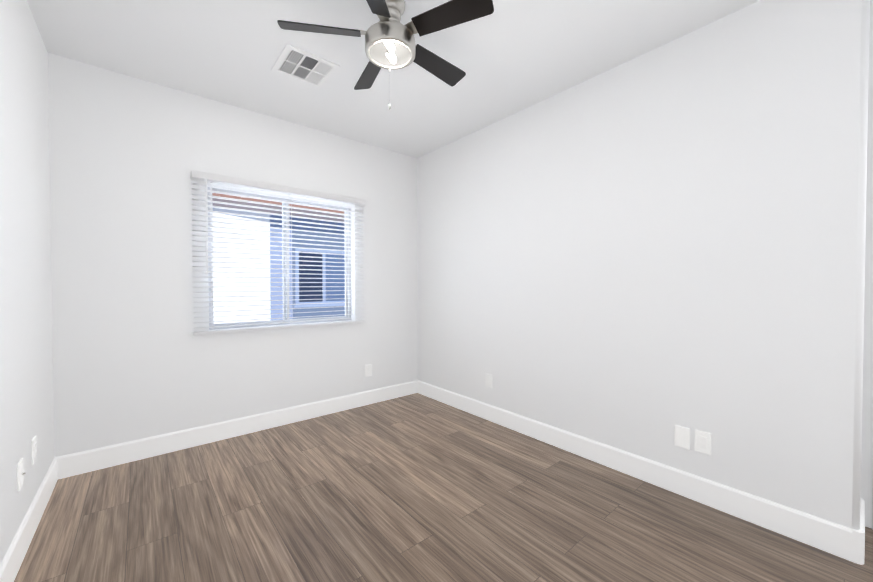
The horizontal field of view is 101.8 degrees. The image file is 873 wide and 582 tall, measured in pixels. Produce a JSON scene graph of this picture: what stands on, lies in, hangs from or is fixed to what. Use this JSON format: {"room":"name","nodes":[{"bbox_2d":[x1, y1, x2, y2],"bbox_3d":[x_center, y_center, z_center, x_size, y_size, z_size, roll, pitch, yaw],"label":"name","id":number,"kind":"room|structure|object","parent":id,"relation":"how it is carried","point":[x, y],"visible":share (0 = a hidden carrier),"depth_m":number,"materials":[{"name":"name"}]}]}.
{"room":"empty bedroom","nodes":[
{"label":"empty bedroom","id":0,"kind":"room"},
{"bbox_2d":[0,0,54,564],"bbox_3d":[-0.920,-0.108,0.355,0.150,2.500,4.363,-1,1,-40],"label":"wall","id":1,"kind":"structure","parent":0,"point":[26,383],"depth_m":1.59,"materials":[{"name":"white paint"}]},
{"bbox_2d":[17,458,25,491],"bbox_3d":[-1.753,0.774,1.501,0.018,0.117,0.072,-1,1,-40],"label":"electrical outlet","id":2,"kind":"object","parent":1,"relation":"attached to","point":[20,473],"visible":1,"depth_m":1.48,"materials":[{"name":"white plastic"}]},
{"bbox_2d":[0,458,57,581],"bbox_3d":[-0.901,1.074,0.478,0.013,0.132,4.200,-1,1,-40],"label":"baseboard","id":3,"kind":"structure","parent":1,"relation":"attached to","point":[11,563],"depth_m":1.55,"materials":[{"name":"white paint"}]},
{"bbox_2d":[31,435,36,464],"bbox_3d":[-1.915,0.756,1.689,0.011,0.117,0.072,-1,1,-40],"label":"electrical outlet","id":4,"kind":"object","parent":1,"relation":"attached to","point":[33,449],"visible":1,"depth_m":1.68,"materials":[{"name":"white plastic"}]},
{"bbox_2d":[48,53,417,456],"bbox_3d":[-1.137,-0.151,3.110,3.343,2.500,0.150,-1,1,-40],"label":"wall","id":5,"kind":"structure","parent":0,"point":[134,358],"depth_m":2.46,"materials":[{"name":"white paint"}]},
{"bbox_2d":[54,380,417,478],"bbox_3d":[-1.226,1.036,2.948,2.674,0.132,0.013,-1,1,-40],"label":"baseboard","id":6,"kind":"structure","parent":5,"relation":"attached to","point":[74,464],"depth_m":2.59,"materials":[{"name":"white paint"}]},
{"bbox_2d":[207,187,350,329],"bbox_3d":[-1.278,-0.255,3.027,1.164,1.080,0.066,-1,1,-40],"label":"window","id":7,"kind":"structure","parent":5,"relation":"in","point":[211,309],"depth_m":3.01,"materials":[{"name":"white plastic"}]},
{"bbox_2d":[190,170,365,334],"bbox_3d":[-1.192,-0.269,2.904,1.343,1.142,0.095,-1,1,-40],"label":"window blinds","id":8,"kind":"object","parent":7,"relation":"attached to","point":[215,178],"visible":0.96,"depth_m":2.81,"materials":[{"name":"white plastic"}]},
{"bbox_2d":[365,364,371,376],"bbox_3d":[-0.657,0.769,3.420,0.072,0.117,0.011,-1,1,-40],"label":"electrical outlet","id":9,"kind":"object","parent":5,"relation":"attached to","point":[368,370],"visible":1,"depth_m":3.42,"materials":[{"name":"white plastic"}]},
{"bbox_2d":[27,0,759,157],"bbox_3d":[0.259,-1.425,1.414,3.343,0.100,4.513,-1,1,-40],"label":"ceiling","id":10,"kind":"structure","parent":0,"point":[509,57],"depth_m":2.04,"materials":[{"name":"white paint"}]},
{"bbox_2d":[271,43,339,87],"bbox_3d":[-0.814,-1.383,2.201,0.315,0.008,0.315,-1,1,-40],"label":"ceiling vent","id":11,"kind":"object","parent":10,"relation":"in","point":[297,63],"visible":1,"depth_m":2.19,"materials":[{"name":"white metal"}]},
{"bbox_2d":[277,0,493,109],"bbox_3d":[-0.204,-1.148,1.724,0.962,0.462,0.980,-1,1,-40],"label":"ceiling fan","id":12,"kind":"object","parent":10,"relation":"hanging from","point":[390,42],"visible":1,"depth_m":1.64,"materials":[{"name":"silver metal"}]},
{"bbox_2d":[14,393,872,581],"bbox_3d":[0.259,1.165,1.454,3.343,0.080,4.513,-1,1,-40],"label":"floor","id":13,"kind":"structure","parent":0,"point":[416,487],"depth_m":1.75,"materials":[{"name":"brown wood"}]},
{"bbox_2d":[417,0,869,529],"bbox_3d":[0.972,-0.146,2.784,0.519,2.500,3.050,-1,1,-40],"label":"wall","id":14,"kind":"structure","parent":0,"point":[643,255],"depth_m":1.92,"materials":[{"name":"white paint"}]},
{"bbox_2d":[486,373,491,388],"bbox_3d":[0.446,0.765,3.017,0.011,0.117,0.072,-1,1,-40],"label":"electrical outlet","id":15,"kind":"object","parent":14,"relation":"attached to","point":[488,380],"visible":1,"depth_m":3.01,"materials":[{"name":"white plastic"}]},
{"bbox_2d":[417,380,864,564],"bbox_3d":[0.917,1.039,2.741,0.381,0.132,3.050,-1,1,-40],"label":"baseboard","id":16,"kind":"structure","parent":14,"relation":"attached to","point":[841,541],"depth_m":1.90,"materials":[{"name":"white paint"}]},
{"bbox_2d":[674,425,689,449],"bbox_3d":[1.344,0.799,1.940,0.009,0.117,0.072,-1,1,-40],"label":"outlet","id":17,"kind":"object","parent":14,"relation":"attached to","point":[682,437],"visible":1,"depth_m":1.94,"materials":[{"name":"white plastic"}]},
{"bbox_2d":[695,429,710,454],"bbox_3d":[1.403,0.796,1.868,0.011,0.117,0.072,-1,1,-40],"label":"electrical outlet","id":18,"kind":"object","parent":14,"relation":"attached to","point":[702,441],"visible":1,"depth_m":1.86,"materials":[{"name":"white plastic"}]},
{"bbox_2d":[861,0,872,527],"bbox_3d":[2.462,-0.122,1.284,0.150,2.500,1.163,-1,1,-40],"label":"wall","id":19,"kind":"structure","parent":0,"point":[867,453],"depth_m":1.68,"materials":[{"name":"white paint"}]},
{"bbox_2d":[872,487,872,529],"bbox_3d":[2.413,0.076,1.333,0.166,2.102,0.959,-1,1,-40],"label":"door frame","id":20,"kind":"structure","parent":19,"relation":"attached to","point":[872,508],"depth_m":1.66,"materials":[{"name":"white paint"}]}
]}

